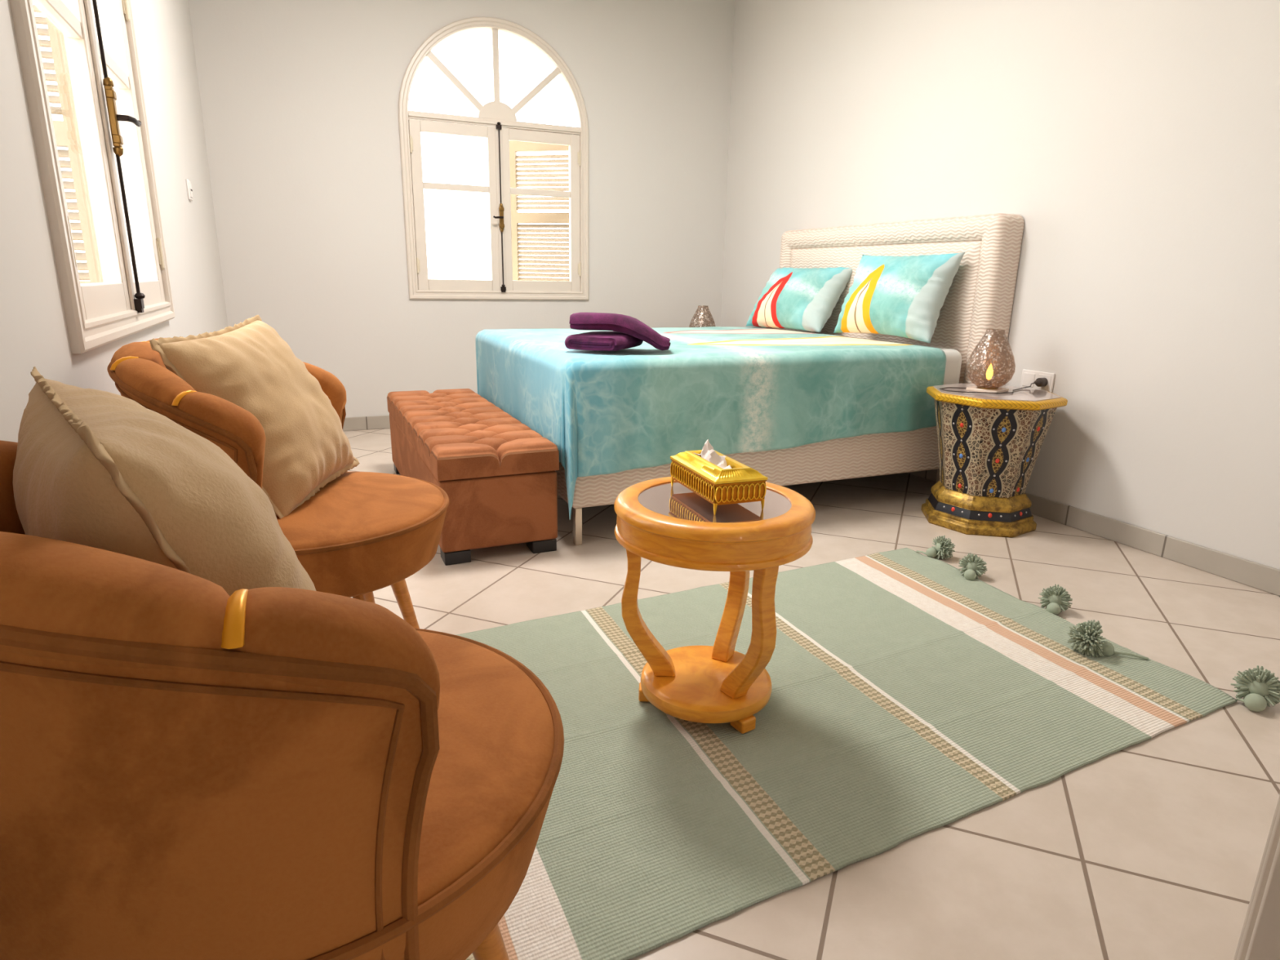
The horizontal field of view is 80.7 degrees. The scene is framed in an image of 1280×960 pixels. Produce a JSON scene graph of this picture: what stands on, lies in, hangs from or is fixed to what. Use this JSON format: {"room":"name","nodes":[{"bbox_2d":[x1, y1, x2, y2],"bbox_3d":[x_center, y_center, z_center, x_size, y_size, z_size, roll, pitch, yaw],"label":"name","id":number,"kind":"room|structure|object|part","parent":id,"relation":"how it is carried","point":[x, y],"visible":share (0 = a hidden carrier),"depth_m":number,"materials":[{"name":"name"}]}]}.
{"room":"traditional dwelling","nodes":[
{"label":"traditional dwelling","id":0,"kind":"room"},
{"bbox_2d":[0,0,227,442],"bbox_3d":[-1.482,-1.047,2.047,0.120,2.850,4.997,-5,16,-23],"label":"wall","id":1,"kind":"structure","parent":0,"point":[33,329],"depth_m":1.68,"materials":[{"name":"paint"}]},
{"bbox_2d":[9,0,174,353],"bbox_3d":[-1.282,-1.181,1.735,0.126,1.648,1.190,-5,16,-23],"label":"window","id":2,"kind":"structure","parent":1,"relation":"in","point":[97,314],"depth_m":1.79,"materials":[{"name":"beige paint"}]},
{"bbox_2d":[32,4,103,284],"bbox_3d":[-1.926,-1.036,2.227,0.520,1.000,0.032,-3,16,-15],"label":"window shutter","id":3,"kind":"object","parent":2,"relation":"attached to","point":[67,133],"visible":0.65,"depth_m":2.28,"materials":[{"name":"beige wood"}]},
{"bbox_3d":[-1.254,-0.886,1.856,0.034,0.017,0.084,3,15,8],"label":"handle","id":4,"kind":"part","parent":2,"relation":"part of","materials":[{"name":"black metal"}]},
{"bbox_2d":[186,178,192,200],"bbox_3d":[-1.936,-1.247,3.238,0.014,0.082,0.082,-5,16,-23],"label":"light switch","id":5,"kind":"object","parent":1,"relation":"attached to","point":[189,190],"visible":1,"depth_m":3.21,"materials":[{"name":"white plastic"}]},
{"bbox_2d":[188,0,735,417],"bbox_3d":[-0.849,-1.800,4.886,3.391,2.850,0.120,-5,16,-23],"label":"wall","id":6,"kind":"structure","parent":0,"point":[299,99],"depth_m":4.62,"materials":[{"name":"paint"}]},
{"bbox_2d":[342,415,390,431],"bbox_3d":[-0.907,-0.444,5.162,3.260,0.085,0.011,-5,16,-23],"label":"baseboard","id":7,"kind":"structure","parent":6,"relation":"attached to","point":[363,423],"depth_m":4.80,"materials":[{"name":"tile"}]},
{"bbox_2d":[398,16,588,300],"bbox_3d":[-0.884,-1.982,4.737,1.190,1.648,0.126,-5,16,-23],"label":"window","id":8,"kind":"structure","parent":6,"relation":"in","point":[495,121],"depth_m":4.74,"materials":[{"name":"beige paint"}]},
{"bbox_3d":[-0.892,-1.664,4.769,0.034,0.017,0.084,11,18,32],"label":"handle","id":9,"kind":"part","parent":8,"relation":"part of","materials":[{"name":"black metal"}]},
{"bbox_2d":[509,140,569,281],"bbox_3d":[-0.666,-1.823,5.234,0.520,1.000,0.033,5,16,14],"label":"window shutter","id":10,"kind":"object","parent":8,"relation":"attached to","point":[517,217],"visible":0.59,"depth_m":5.23,"materials":[{"name":"beige wood"}]},
{"bbox_2d":[343,428,1279,959],"bbox_3d":[0.577,0.564,1.922,3.511,0.120,7.656,-5,16,-23],"label":"floor","id":11,"kind":"structure","parent":0,"point":[1153,848],"depth_m":1.50,"materials":[{"name":"tile"}]},
{"bbox_2d":[106,337,448,628],"bbox_3d":[-0.767,0.103,1.725,0.640,0.831,0.651,-1,15,-7],"label":"armchair","id":12,"kind":"object","parent":11,"relation":"on","point":[362,534],"visible":0.43,"depth_m":1.53,"materials":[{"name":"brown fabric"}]},
{"bbox_3d":[-0.983,-0.223,1.434,0.048,0.025,0.013,-11,19,-38],"label":"gold trim","id":13,"kind":"part","parent":12,"relation":"part of","materials":[{"name":"orange"}]},
{"bbox_3d":[-0.822,-0.149,1.356,0.014,0.024,0.050,6,16,17],"label":"gold trim","id":14,"kind":"part","parent":12,"relation":"part of","materials":[{"name":"orange"}]},
{"bbox_2d":[149,315,359,519],"bbox_3d":[-0.842,-0.156,1.714,0.261,0.408,0.445,0,15,-4],"label":"cushion","id":15,"kind":"object","parent":12,"relation":"on","point":[247,364],"visible":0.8,"depth_m":1.61,"materials":[{"name":"beige fabric"}]},
{"bbox_2d":[275,471,444,549],"bbox_3d":[-0.749,0.052,1.713,0.594,0.029,0.594,-1,15,-7],"label":"seat cushion","id":16,"kind":"object","parent":12,"relation":"on","point":[354,510],"depth_m":1.63,"materials":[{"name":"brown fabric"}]},
{"bbox_3d":[-0.587,0.375,1.663,0.121,0.344,0.045,12,19,36],"label":"leg","id":17,"kind":"part","parent":12,"relation":"part of","materials":[{"name":"brown wood"}]},
{"bbox_3d":[-0.751,0.125,1.733,0.600,0.127,0.600,-1,15,-7],"label":"seat","id":18,"kind":"part","parent":12,"relation":"part of","materials":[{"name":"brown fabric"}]},
{"bbox_3d":[-0.621,0.296,1.952,0.045,0.344,0.121,13,19,38],"label":"leg","id":19,"kind":"part","parent":12,"relation":"part of","materials":[{"name":"brown wood"}]},
{"bbox_2d":[0,440,564,959],"bbox_3d":[-0.403,0.343,0.829,0.651,0.831,0.640,15,21,42],"label":"armchair","id":20,"kind":"object","parent":11,"relation":"on","point":[190,769],"visible":0.84,"depth_m":0.52,"materials":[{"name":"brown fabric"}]},
{"bbox_2d":[13,366,315,595],"bbox_3d":[-0.461,0.105,0.766,0.243,0.409,0.448,-11,19,-37],"label":"cushion","id":21,"kind":"object","parent":20,"relation":"on","point":[105,470],"visible":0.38,"depth_m":0.60,"materials":[{"name":"beige fabric"}]},
{"bbox_3d":[-0.261,0.088,0.485,0.014,0.024,0.050,-5,16,-21],"label":"gold trim","id":22,"kind":"part","parent":20,"relation":"part of","materials":[{"name":"orange"}]},
{"bbox_3d":[-0.391,0.363,0.847,0.600,0.127,0.600,15,21,42],"label":"seat","id":23,"kind":"part","parent":20,"relation":"part of","materials":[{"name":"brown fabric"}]},
{"bbox_2d":[416,630,554,906],"bbox_3d":[-0.390,0.289,0.827,0.594,0.029,0.594,15,21,42],"label":"seat cushion","id":24,"kind":"object","parent":20,"relation":"on","point":[492,776],"depth_m":0.79,"materials":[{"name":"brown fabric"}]},
{"bbox_3d":[-0.182,0.578,0.907,0.121,0.344,0.045,1,15,-2],"label":"leg","id":25,"kind":"part","parent":20,"relation":"part of","materials":[{"name":"brown wood"}]},
{"bbox_2d":[386,388,559,565],"bbox_3d":[-0.776,-0.091,3.248,0.423,0.405,1.428,-6,17,-24],"label":"storage bench","id":26,"kind":"object","parent":11,"relation":"on","point":[497,474],"visible":1,"depth_m":2.66,"materials":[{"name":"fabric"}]},
{"bbox_3d":[-0.773,-0.238,3.208,0.423,0.100,1.428,-6,17,-24],"label":"bench lid","id":27,"kind":"part","parent":26,"relation":"part of","materials":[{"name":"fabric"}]},
{"bbox_2d":[555,213,1024,545],"bbox_3d":[0.377,-0.640,3.713,2.015,1.265,1.660,-5,16,-23],"label":"bed","id":28,"kind":"object","parent":11,"relation":"on","point":[980,297],"visible":0.42,"depth_m":3.33,"materials":[{"name":"beige leather"}]},
{"bbox_3d":[-0.519,-0.191,3.415,0.060,0.230,1.390,-5,16,-23],"label":"foot rail","id":29,"kind":"part","parent":28,"relation":"part of","materials":[{"name":"beige leather"}]},
{"bbox_3d":[-0.233,0.171,2.813,0.028,0.145,0.028,-5,16,-23],"label":"leg","id":30,"kind":"part","parent":28,"relation":"part of","materials":[{"name":"gold metal"}]},
{"bbox_3d":[0.603,-0.093,3.129,1.875,0.230,0.060,-5,16,-23],"label":"rail","id":31,"kind":"part","parent":28,"relation":"part of","materials":[{"name":"beige fabric"}]},
{"bbox_2d":[779,328,961,384],"bbox_3d":[0.322,-0.525,3.703,1.855,0.325,1.470,-5,16,-23],"label":"mattress","id":32,"kind":"object","parent":28,"relation":"on","point":[953,357],"visible":0.14,"depth_m":3.37,"materials":[{"name":"white fabric"}]},
{"bbox_2d":[475,326,946,519],"bbox_3d":[0.233,-0.401,3.667,1.748,0.580,1.559,-5,16,-23],"label":"bedspread","id":33,"kind":"object","parent":32,"relation":"on","point":[740,389],"visible":0.84,"depth_m":2.96,"materials":[{"name":"teal fabric"}]},
{"bbox_2d":[564,330,643,351],"bbox_3d":[-0.129,-0.536,2.888,0.241,0.057,0.313,6,16,18],"label":"towel","id":34,"kind":"object","parent":33,"relation":"on","point":[612,340],"visible":0.94,"depth_m":2.77,"materials":[{"name":"purple fabric"}]},
{"bbox_2d":[568,312,671,350],"bbox_3d":[-0.073,-0.571,2.879,0.382,0.136,0.223,1,15,-2],"label":"towel","id":35,"kind":"object","parent":34,"relation":"on","point":[625,324],"visible":1,"depth_m":2.78,"materials":[{"name":"purple fabric"}]},
{"bbox_2d":[745,266,852,332],"bbox_3d":[0.899,-1.035,4.293,0.295,0.350,0.623,-9,18,-32],"label":"bed pillow","id":36,"kind":"object","parent":33,"relation":"on","point":[805,299],"visible":1,"depth_m":4.14,"materials":[{"name":"teal fabric"}]},
{"bbox_2d":[833,252,964,342],"bbox_3d":[1.213,-0.881,3.597,0.266,0.392,0.642,-7,17,-27],"label":"bed pillow","id":37,"kind":"object","parent":33,"relation":"on","point":[903,296],"visible":1,"depth_m":3.45,"materials":[{"name":"teal fabric"}]},
{"bbox_3d":[1.243,-0.729,4.080,0.127,1.037,1.444,-5,16,-23],"label":"headboard panel","id":38,"kind":"part","parent":28,"relation":"part of","materials":[{"name":"beige leather"}]},
{"bbox_3d":[1.238,-0.781,4.064,0.138,1.145,1.660,-5,16,-23],"label":"headboard","id":39,"kind":"part","parent":28,"relation":"part of","materials":[{"name":"beige leather"}]},
{"bbox_3d":[1.403,0.011,3.521,0.028,0.145,0.028,-5,16,-23],"label":"leg","id":40,"kind":"part","parent":28,"relation":"part of","materials":[{"name":"gold metal"}]},
{"bbox_2d":[457,535,1279,959],"bbox_3d":[0.379,0.454,1.907,2.150,0.105,1.252,-5,16,-23],"label":"rug","id":41,"kind":"object","parent":11,"relation":"on","point":[913,695],"visible":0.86,"depth_m":1.67,"materials":[{"name":"green fabric"}]},
{"bbox_2d":[613,476,815,733],"bbox_3d":[0.159,0.281,1.722,0.439,0.498,0.439,-5,16,-23],"label":"side table","id":42,"kind":"object","parent":41,"relation":"on","point":[659,522],"visible":0.91,"depth_m":1.62,"materials":[{"name":"orange wood"}]},
{"bbox_3d":[0.021,0.285,1.726,0.127,0.345,0.042,1,15,1],"label":"leg","id":43,"kind":"part","parent":42,"relation":"part of","materials":[{"name":"orange wood"}]},
{"bbox_3d":[0.162,0.081,1.668,0.338,0.077,0.338,-5,16,-23],"label":"glass","id":44,"kind":"part","parent":42,"relation":"part of","materials":[{"name":"beige"}]},
{"bbox_2d":[670,449,767,514],"bbox_3d":[0.168,-0.004,1.666,0.122,0.088,0.236,-5,16,-20],"label":"tissue box","id":45,"kind":"object","parent":42,"relation":"on","point":[741,483],"visible":0.92,"depth_m":1.58,"materials":[{"name":"gold metal"}]},
{"bbox_2d":[694,439,732,469],"bbox_3d":[0.169,-0.032,1.659,0.090,0.098,0.200,-5,16,-20],"label":"tissue","id":46,"kind":"object","parent":45,"relation":"in","point":[708,452],"visible":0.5,"depth_m":1.67,"materials":[{"name":"white paper"}]},
{"bbox_3d":[0.169,-0.036,1.657,0.122,0.022,0.236,-5,16,-20],"label":"lid","id":47,"kind":"part","parent":45,"relation":"part of","materials":[{"name":"gold metal"}]},
{"bbox_3d":[0.226,0.259,1.839,0.042,0.345,0.127,9,17,28],"label":"leg","id":48,"kind":"part","parent":42,"relation":"part of","materials":[{"name":"orange wood"}]},
{"bbox_3d":[0.234,0.320,1.614,0.042,0.345,0.127,-9,18,-33],"label":"leg","id":49,"kind":"part","parent":42,"relation":"part of","materials":[{"name":"orange wood"}]},
{"bbox_3d":[1.321,0.473,2.031,0.088,0.012,0.007,6,16,17],"label":"tassel cord","id":50,"kind":"part","parent":41,"relation":"part of","materials":[{"name":"fabric"}]},
{"bbox_3d":[1.455,0.535,1.808,0.007,0.012,0.047,0,15,-4],"label":"tassel cord","id":51,"kind":"part","parent":41,"relation":"part of","materials":[{"name":"fabric"}]},
{"bbox_2d":[921,382,1067,537],"bbox_3d":[1.436,-0.094,3.133,0.490,0.552,0.490,4,15,10],"label":"nightstand","id":52,"kind":"object","parent":11,"relation":"on","point":[989,445],"visible":0.99,"depth_m":3.00,"materials":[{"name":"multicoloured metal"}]},
{"bbox_3d":[1.432,0.144,3.197,0.421,0.058,0.421,-9,18,-33],"label":"moulding","id":53,"kind":"part","parent":52,"relation":"part of","materials":[{"name":"gold metal"}]},
{"bbox_3d":[1.433,0.054,3.173,0.366,0.056,0.366,-9,18,-33],"label":"moulding","id":54,"kind":"part","parent":52,"relation":"part of","materials":[{"name":"gold metal"}]},
{"bbox_2d":[965,328,1015,392],"bbox_3d":[1.419,-0.483,3.040,0.182,0.246,0.182,-13,20,-42],"label":"table lamp","id":55,"kind":"object","parent":52,"relation":"on","point":[988,386],"visible":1,"depth_m":3.04,"materials":[{"name":"silver"}]},
{"bbox_3d":[1.417,-0.370,3.070,0.124,0.012,0.124,-13,20,-42],"label":"glass","id":56,"kind":"part","parent":55,"relation":"part of","materials":[{"name":"beige"}]},
{"bbox_3d":[1.418,-0.440,3.051,0.026,0.067,0.026,-13,20,-42],"label":"bulb","id":57,"kind":"part","parent":55,"relation":"part of","materials":[{"name":"yellow glass"}]},
{"bbox_2d":[939,377,1048,393],"bbox_3d":[1.482,-0.386,3.075,0.510,0.041,0.172,-2,15,-13],"label":"power cord","id":58,"kind":"object","parent":52,"relation":"on","point":[1039,382],"visible":0.98,"depth_m":3.11,"materials":[{"name":"brown plastic"}]},
{"bbox_3d":[1.441,-0.358,3.062,0.444,0.005,0.444,4,15,10],"label":"glass","id":59,"kind":"part","parent":52,"relation":"part of","materials":[{"name":"beige"}]},
{"bbox_3d":[0.423,-0.666,5.182,0.518,0.552,0.518,-5,16,-23],"label":"nightstand","id":60,"kind":"object","parent":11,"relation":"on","visible":0},
{"bbox_2d":[690,305,715,327],"bbox_3d":[0.420,-1.047,5.063,0.182,0.246,0.182,-5,16,-23],"label":"table lamp","id":61,"kind":"object","parent":60,"relation":"on","point":[707,308],"visible":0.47,"depth_m":5.03,"materials":[{"name":"silver"}]},
{"bbox_2d":[720,0,1279,569],"bbox_3d":[1.649,-1.331,3.319,0.120,2.850,4.877,-5,16,-23],"label":"wall","id":62,"kind":"structure","parent":0,"point":[1135,144],"depth_m":2.96,"materials":[{"name":"paint"}]},
{"bbox_2d":[1020,368,1055,392],"bbox_3d":[1.703,-0.425,3.229,0.012,0.082,0.156,-5,16,-23],"label":"wall socket","id":63,"kind":"object","parent":62,"relation":"attached to","point":[1028,376],"visible":0.89,"depth_m":3.23,"materials":[{"name":"white plastic"}]},
{"bbox_2d":[908,469,1279,595],"bbox_3d":[1.541,-0.005,3.706,0.011,0.085,4.757,-5,16,-23],"label":"baseboard","id":64,"kind":"structure","parent":62,"relation":"attached to","point":[1250,573],"depth_m":2.81,"materials":[{"name":"tile"}]},
{"bbox_3d":[1.047,-0.598,0.556,3.271,2.850,0.120,-5,16,-23],"label":"wall","id":65,"kind":"structure","parent":0,"visible":0},
{"bbox_2d":[1233,794,1279,959],"bbox_3d":[0.154,-0.198,0.280,1.195,2.190,0.150,-5,16,-23],"label":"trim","id":66,"kind":"structure","parent":65,"relation":"attached to","point":[1260,936],"depth_m":0.70,"materials":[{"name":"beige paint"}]}
]}

